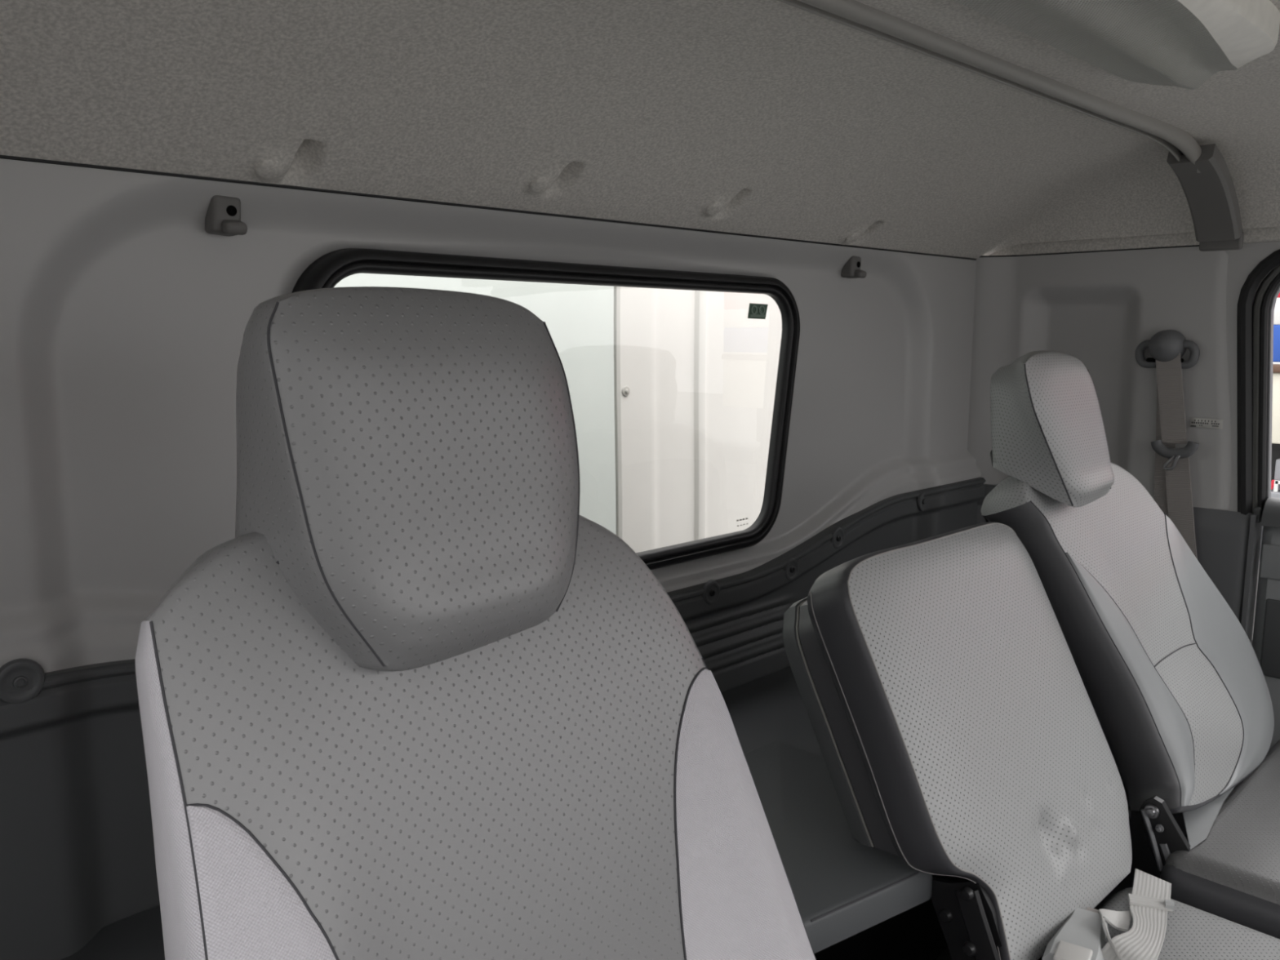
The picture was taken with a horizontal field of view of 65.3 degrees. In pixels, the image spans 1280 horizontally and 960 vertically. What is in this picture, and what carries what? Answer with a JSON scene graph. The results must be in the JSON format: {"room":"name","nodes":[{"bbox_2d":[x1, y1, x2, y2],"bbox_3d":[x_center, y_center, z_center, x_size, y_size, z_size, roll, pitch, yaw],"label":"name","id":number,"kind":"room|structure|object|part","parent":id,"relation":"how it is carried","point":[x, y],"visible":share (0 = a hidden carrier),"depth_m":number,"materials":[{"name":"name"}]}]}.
{"room":"vehicle interior","nodes":[
{"label":"vehicle interior","id":0,"kind":"room"},
{"bbox_2d":[0,158,981,672],"bbox_3d":[-0.021,-0.069,1.290,1.794,0.530,0.088,-8,12,-44],"label":"wall","id":1,"kind":"structure","parent":0,"point":[123,320],"depth_m":0.92,"materials":[{"name":"grey plastic"}]},
{"bbox_2d":[204,195,247,236],"bbox_3d":[-0.376,-0.241,0.906,0.028,0.036,0.035,-8,12,-44],"label":"coat hook","id":2,"kind":"object","parent":1,"relation":"attached to","point":[223,216],"visible":1,"depth_m":0.90,"materials":[{"name":"grey plastic"}]},
{"bbox_2d":[0,155,976,260],"bbox_3d":[-0.007,-0.319,1.240,1.762,0.003,0.003,-8,12,-44],"label":"trim","id":3,"kind":"structure","parent":1,"relation":"attached to","point":[4,157],"depth_m":1.00,"materials":[{"name":"black rubber"}]},
{"bbox_2d":[0,477,985,959],"bbox_3d":[-0.001,0.249,1.317,1.782,0.370,0.058,-8,12,-44],"label":"trim","id":4,"kind":"structure","parent":1,"relation":"attached to","point":[77,854],"depth_m":0.87,"materials":[{"name":"grey plastic"}]},
{"bbox_2d":[291,248,799,569],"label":"window","id":5,"kind":"structure","parent":1,"relation":"in","point":[326,271],"depth_m":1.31,"materials":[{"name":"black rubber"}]},
{"bbox_3d":[0.152,0.062,1.484,0.026,0.010,0.001,-8,12,-44],"label":"glass mark","id":6,"kind":"part","parent":5,"relation":"part of","materials":[{"name":"glass"}]},
{"bbox_2d":[747,302,768,319],"bbox_3d":[0.172,-0.246,1.458,0.046,0.022,0.002,-8,12,-44],"label":"window sticker","id":7,"kind":"object","parent":5,"relation":"attached to","point":[757,311],"visible":1,"depth_m":1.46,"materials":[{"name":"green paper"}]},
{"bbox_2d":[750,305,765,317],"bbox_3d":[0.173,-0.246,1.457,0.036,0.017,0.001,-8,12,-44],"label":"print","id":8,"kind":"object","parent":7,"relation":"attached to","point":[756,311],"depth_m":1.46,"materials":[{"name":"grey"}]},
{"bbox_2d":[840,255,866,278],"bbox_3d":[0.344,-0.343,1.605,0.028,0.036,0.035,-8,12,-44],"label":"coat hook","id":9,"kind":"object","parent":1,"relation":"attached to","point":[851,268],"visible":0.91,"depth_m":1.60,"materials":[{"name":"grey plastic"}]},
{"bbox_2d":[0,0,1279,258],"bbox_3d":[0.559,-0.303,0.662,1.800,0.153,1.642,-8,12,-44],"label":"ceiling","id":10,"kind":"structure","parent":0,"point":[806,126],"depth_m":0.97,"materials":[{"name":"grey fabric"}]},
{"bbox_2d":[253,159,284,179],"bbox_3d":[-0.333,-0.280,0.895,0.026,0.018,0.024,-8,12,-44],"label":"clip","id":11,"kind":"object","parent":10,"relation":"attached to","point":[271,169],"visible":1,"depth_m":0.89,"materials":[{"name":"grey plastic"}]},
{"bbox_2d":[528,177,551,192],"bbox_3d":[-0.108,-0.321,1.081,0.026,0.018,0.024,-8,12,-44],"label":"clip","id":12,"kind":"object","parent":10,"relation":"attached to","point":[540,184],"visible":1,"depth_m":1.08,"materials":[{"name":"grey plastic"}]},
{"bbox_2d":[705,202,724,215],"bbox_3d":[0.095,-0.349,1.281,0.026,0.018,0.024,-8,12,-44],"label":"clip","id":13,"kind":"object","parent":10,"relation":"attached to","point":[714,208],"visible":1,"depth_m":1.27,"materials":[{"name":"grey plastic"}]},
{"bbox_2d":[844,232,859,243],"bbox_3d":[0.326,-0.373,1.535,0.026,0.018,0.024,-8,12,-44],"label":"clip","id":14,"kind":"object","parent":10,"relation":"attached to","point":[852,237],"visible":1,"depth_m":1.53,"materials":[{"name":"grey plastic"}]},
{"bbox_2d":[777,0,1201,173],"bbox_3d":[0.216,-0.328,0.877,1.642,0.172,0.040,-8,12,-44],"label":"grab handle","id":15,"kind":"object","parent":10,"relation":"attached to","point":[855,15],"depth_m":1.00,"materials":[{"name":"grey plastic"}]},
{"bbox_2d":[953,0,1279,89],"bbox_3d":[0.294,-0.385,0.717,0.824,0.071,0.164,-8,12,-44],"label":"console","id":16,"kind":"object","parent":10,"relation":"attached to","point":[1180,43],"visible":1,"depth_m":0.84,"materials":[{"name":"grey plastic"}]},
{"bbox_2d":[933,902,1103,959],"bbox_3d":[0.560,0.937,0.856,1.863,0.034,1.725,-8,12,-44],"label":"floor","id":17,"kind":"structure","parent":0,"point":[944,955],"depth_m":1.68,"materials":[{"name":"grey rubber"}]},
{"bbox_2d":[134,286,816,959],"bbox_3d":[0.119,0.433,0.518,0.554,1.062,0.824,-8,12,-44],"label":"seat","id":18,"kind":"object","parent":17,"relation":"on","point":[420,703],"visible":1,"depth_m":0.60,"materials":[{"name":"grey leather"}]},
{"bbox_3d":[-0.069,0.320,0.695,0.540,0.624,0.288,-8,12,-44],"label":"backrest","id":19,"kind":"part","parent":18,"relation":"part of","materials":[{"name":"grey leather"}]},
{"bbox_2d":[60,666,968,959],"bbox_3d":[0.151,0.604,1.213,1.748,0.509,0.467,-8,12,-44],"label":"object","id":20,"kind":"structure","parent":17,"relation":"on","point":[855,900],"depth_m":1.07,"materials":[{"name":"grey plastic"}]},
{"bbox_3d":[0.053,0.608,1.314,1.610,0.472,0.172,-8,12,-44],"label":"shelf","id":21,"kind":"part","parent":20,"relation":"part of","materials":[{"name":"black paint"}]},
{"bbox_2d":[782,521,1279,959],"bbox_3d":[0.542,0.494,0.960,0.413,0.812,0.803,-8,12,-44],"label":"seat","id":22,"kind":"object","parent":17,"relation":"on","point":[952,715],"visible":0.98,"depth_m":1.02,"materials":[{"name":"grey leather"}]},
{"bbox_3d":[0.305,0.252,1.153,0.329,0.269,0.141,-8,12,-44],"label":"box lid","id":23,"kind":"part","parent":22,"relation":"part of","materials":[{"name":"grey plastic"}]},
{"bbox_3d":[0.324,0.431,0.955,0.008,0.080,0.054,-8,12,-44],"label":"lever","id":24,"kind":"part","parent":22,"relation":"part of","materials":[{"name":"black paint"}]},
{"bbox_3d":[0.396,0.261,1.072,0.394,0.381,0.178,-8,12,-44],"label":"backrest","id":25,"kind":"part","parent":22,"relation":"part of","materials":[{"name":"grey leather"}]},
{"bbox_2d":[1041,906,1107,959],"bbox_3d":[0.435,0.451,0.982,0.051,0.034,0.146,5,10,32],"label":"seat belt buckle","id":26,"kind":"object","parent":22,"relation":"on","point":[1082,935],"visible":0.81,"depth_m":0.96,"materials":[{"name":"grey plastic"}]},
{"bbox_2d":[1098,868,1174,959],"bbox_3d":[0.504,0.446,1.020,0.064,0.037,0.270,6,10,34],"label":"belt","id":27,"kind":"object","parent":22,"relation":"on","point":[1149,901],"visible":1,"depth_m":1.02,"materials":[{"name":"grey fabric"}]},
{"bbox_2d":[1100,887,1279,959],"bbox_3d":[0.618,0.554,0.856,0.345,0.121,0.529,-8,12,-44],"label":"cushion","id":28,"kind":"object","parent":22,"relation":"on","point":[1192,933],"depth_m":1.02,"materials":[{"name":"grey leather"}]},
{"bbox_2d":[980,351,1279,938],"bbox_3d":[0.858,0.355,1.216,0.583,1.013,0.767,-8,12,-44],"label":"passenger seat","id":29,"kind":"object","parent":17,"relation":"on","point":[1175,686],"visible":0.98,"depth_m":1.24,"materials":[{"name":"grey leather"}]},
{"bbox_3d":[0.689,0.180,1.368,0.521,0.429,0.260,-8,12,-44],"label":"backrest","id":30,"kind":"part","parent":29,"relation":"part of","materials":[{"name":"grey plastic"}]},
{"bbox_2d":[1160,864,1279,938],"bbox_3d":[0.964,0.509,1.165,0.534,0.140,0.513,-8,12,-44],"label":"cushion","id":31,"kind":"object","parent":29,"relation":"on","point":[1248,895],"depth_m":1.11,"materials":[{"name":"grey leather"}]},
{"bbox_2d":[1164,739,1279,905],"bbox_3d":[0.963,0.496,1.165,0.518,0.138,0.506,-8,12,-44],"label":"cushion","id":32,"kind":"object","parent":29,"relation":"on","point":[1229,853],"depth_m":1.16,"materials":[{"name":"grey leather"}]},
{"bbox_2d":[967,246,1231,510],"bbox_3d":[0.807,-0.182,1.760,0.475,0.431,0.056,7,11,41],"label":"wall","id":33,"kind":"structure","parent":0,"point":[1095,308],"depth_m":1.73,"materials":[{"name":"grey plastic"}]},
{"bbox_2d":[977,484,995,505],"bbox_3d":[0.716,0.125,1.868,0.233,0.220,0.028,7,11,38],"label":"trim","id":34,"kind":"structure","parent":33,"relation":"attached to","point":[988,488],"depth_m":1.90,"materials":[{"name":"grey plastic"}]},
{"bbox_2d":[979,244,1199,257],"bbox_3d":[0.782,-0.396,1.730,0.398,0.003,0.027,7,11,41],"label":"trim","id":35,"kind":"structure","parent":33,"relation":"attached to","point":[1192,245],"depth_m":1.74,"materials":[{"name":"black rubber"}]},
{"bbox_2d":[977,504,1262,904],"bbox_3d":[0.809,0.399,1.824,0.506,0.749,0.047,8,11,42],"label":"trim","id":36,"kind":"structure","parent":33,"relation":"attached to","point":[1228,543],"depth_m":1.63,"materials":[{"name":"grey plastic"}]},
{"bbox_2d":[989,226,1279,255],"bbox_3d":[1.224,-0.362,1.320,0.058,0.052,1.725,-8,12,-44],"label":"trim","id":37,"kind":"structure","parent":33,"relation":"attached to","point":[1273,233],"depth_m":1.69,"materials":[{"name":"grey fabric"}]},
{"bbox_2d":[1134,329,1199,559],"bbox_3d":[0.877,-0.013,1.658,0.044,0.468,0.140,-8,12,-44],"label":"belt","id":38,"kind":"object","parent":33,"relation":"attached to","point":[1172,479],"visible":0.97,"depth_m":1.65,"materials":[{"name":"grey fabric"}]},
{"bbox_3d":[0.876,-0.030,1.644,0.007,0.029,0.027,-8,12,-44],"label":"latch plate","id":39,"kind":"part","parent":38,"relation":"part of","materials":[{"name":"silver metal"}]},
{"bbox_2d":[1166,143,1244,251],"bbox_3d":[0.839,-0.413,1.479,0.185,0.134,0.062,-8,12,-44],"label":"trim","id":40,"kind":"structure","parent":33,"relation":"attached to","point":[1211,195],"depth_m":1.48,"materials":[{"name":"grey plastic"}]},
{"bbox_2d":[1190,417,1223,429],"bbox_3d":[0.924,-0.092,1.629,0.002,0.016,0.048,-8,12,-44],"label":"plate","id":41,"kind":"object","parent":33,"relation":"attached to","point":[1195,422],"visible":1,"depth_m":1.63,"materials":[{"name":"silver metal"}]},
{"bbox_2d":[1190,419,1219,426],"bbox_3d":[0.922,-0.092,1.630,0.001,0.012,0.042,-8,12,-44],"label":"print","id":42,"kind":"object","parent":41,"relation":"attached to","point":[1194,423],"depth_m":1.63,"materials":[{"name":"grey paper"}]},
{"bbox_2d":[1224,241,1279,511],"bbox_3d":[1.301,-0.149,1.248,0.005,0.531,1.179,-8,12,-44],"label":"door frame","id":43,"kind":"structure","parent":33,"relation":"attached to","point":[1241,262],"depth_m":1.59,"materials":[{"name":"grey plastic"}]},
{"bbox_2d":[1236,248,1279,750],"bbox_3d":[1.339,0.244,1.296,0.091,1.209,1.106,-8,12,-44],"label":"door","id":44,"kind":"structure","parent":33,"relation":"in","point":[1260,291],"depth_m":1.58,"materials":[{"name":"black plastic"}]},
{"bbox_3d":[0.992,0.055,1.601,0.023,0.025,0.012,-8,12,-44],"label":"sill","id":45,"kind":"part","parent":44,"relation":"part of","materials":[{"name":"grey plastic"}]},
{"bbox_3d":[1.373,0.480,1.308,0.075,0.738,1.024,-8,12,-44],"label":"panel","id":46,"kind":"part","parent":44,"relation":"part of","materials":[{"name":"grey plastic"}]},
{"bbox_3d":[1.350,0.243,1.306,0.014,1.209,1.106,-8,12,-44],"label":"frame","id":47,"kind":"part","parent":44,"relation":"part of","materials":[{"name":"black rubber"}]},
{"bbox_3d":[1.042,0.136,1.544,0.007,0.055,0.144,-8,12,-44],"label":"plate","id":48,"kind":"part","parent":44,"relation":"part of","materials":[{"name":"grey plastic"}]},
{"label":"outside","id":49,"kind":"structure","parent":0,"visible":0},
{"bbox_3d":[0.000,1.877,0.277,46.000,0.115,46.000,-8,12,-44],"label":"ground","id":50,"kind":"structure","parent":49,"visible":0},
{"bbox_2d":[1251,292,1279,644],"bbox_3d":[3.407,0.188,3.645,1.854,2.242,3.565,-8,12,-44],"label":"truck","id":51,"kind":"object","parent":50,"relation":"on","point":[1275,472],"visible":0.06,"depth_m":3.49,"materials":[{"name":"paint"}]},
{"bbox_3d":[3.412,-0.265,3.583,1.840,0.247,3.565,-8,12,-44],"label":"cream panel","id":52,"kind":"part","parent":51,"relation":"part of","materials":[{"name":"white paint"}]},
{"bbox_3d":[3.407,-0.399,3.558,1.854,0.026,3.565,-8,12,-44],"label":"rail","id":53,"kind":"part","parent":51,"relation":"part of","materials":[{"name":"brown"}]}
]}

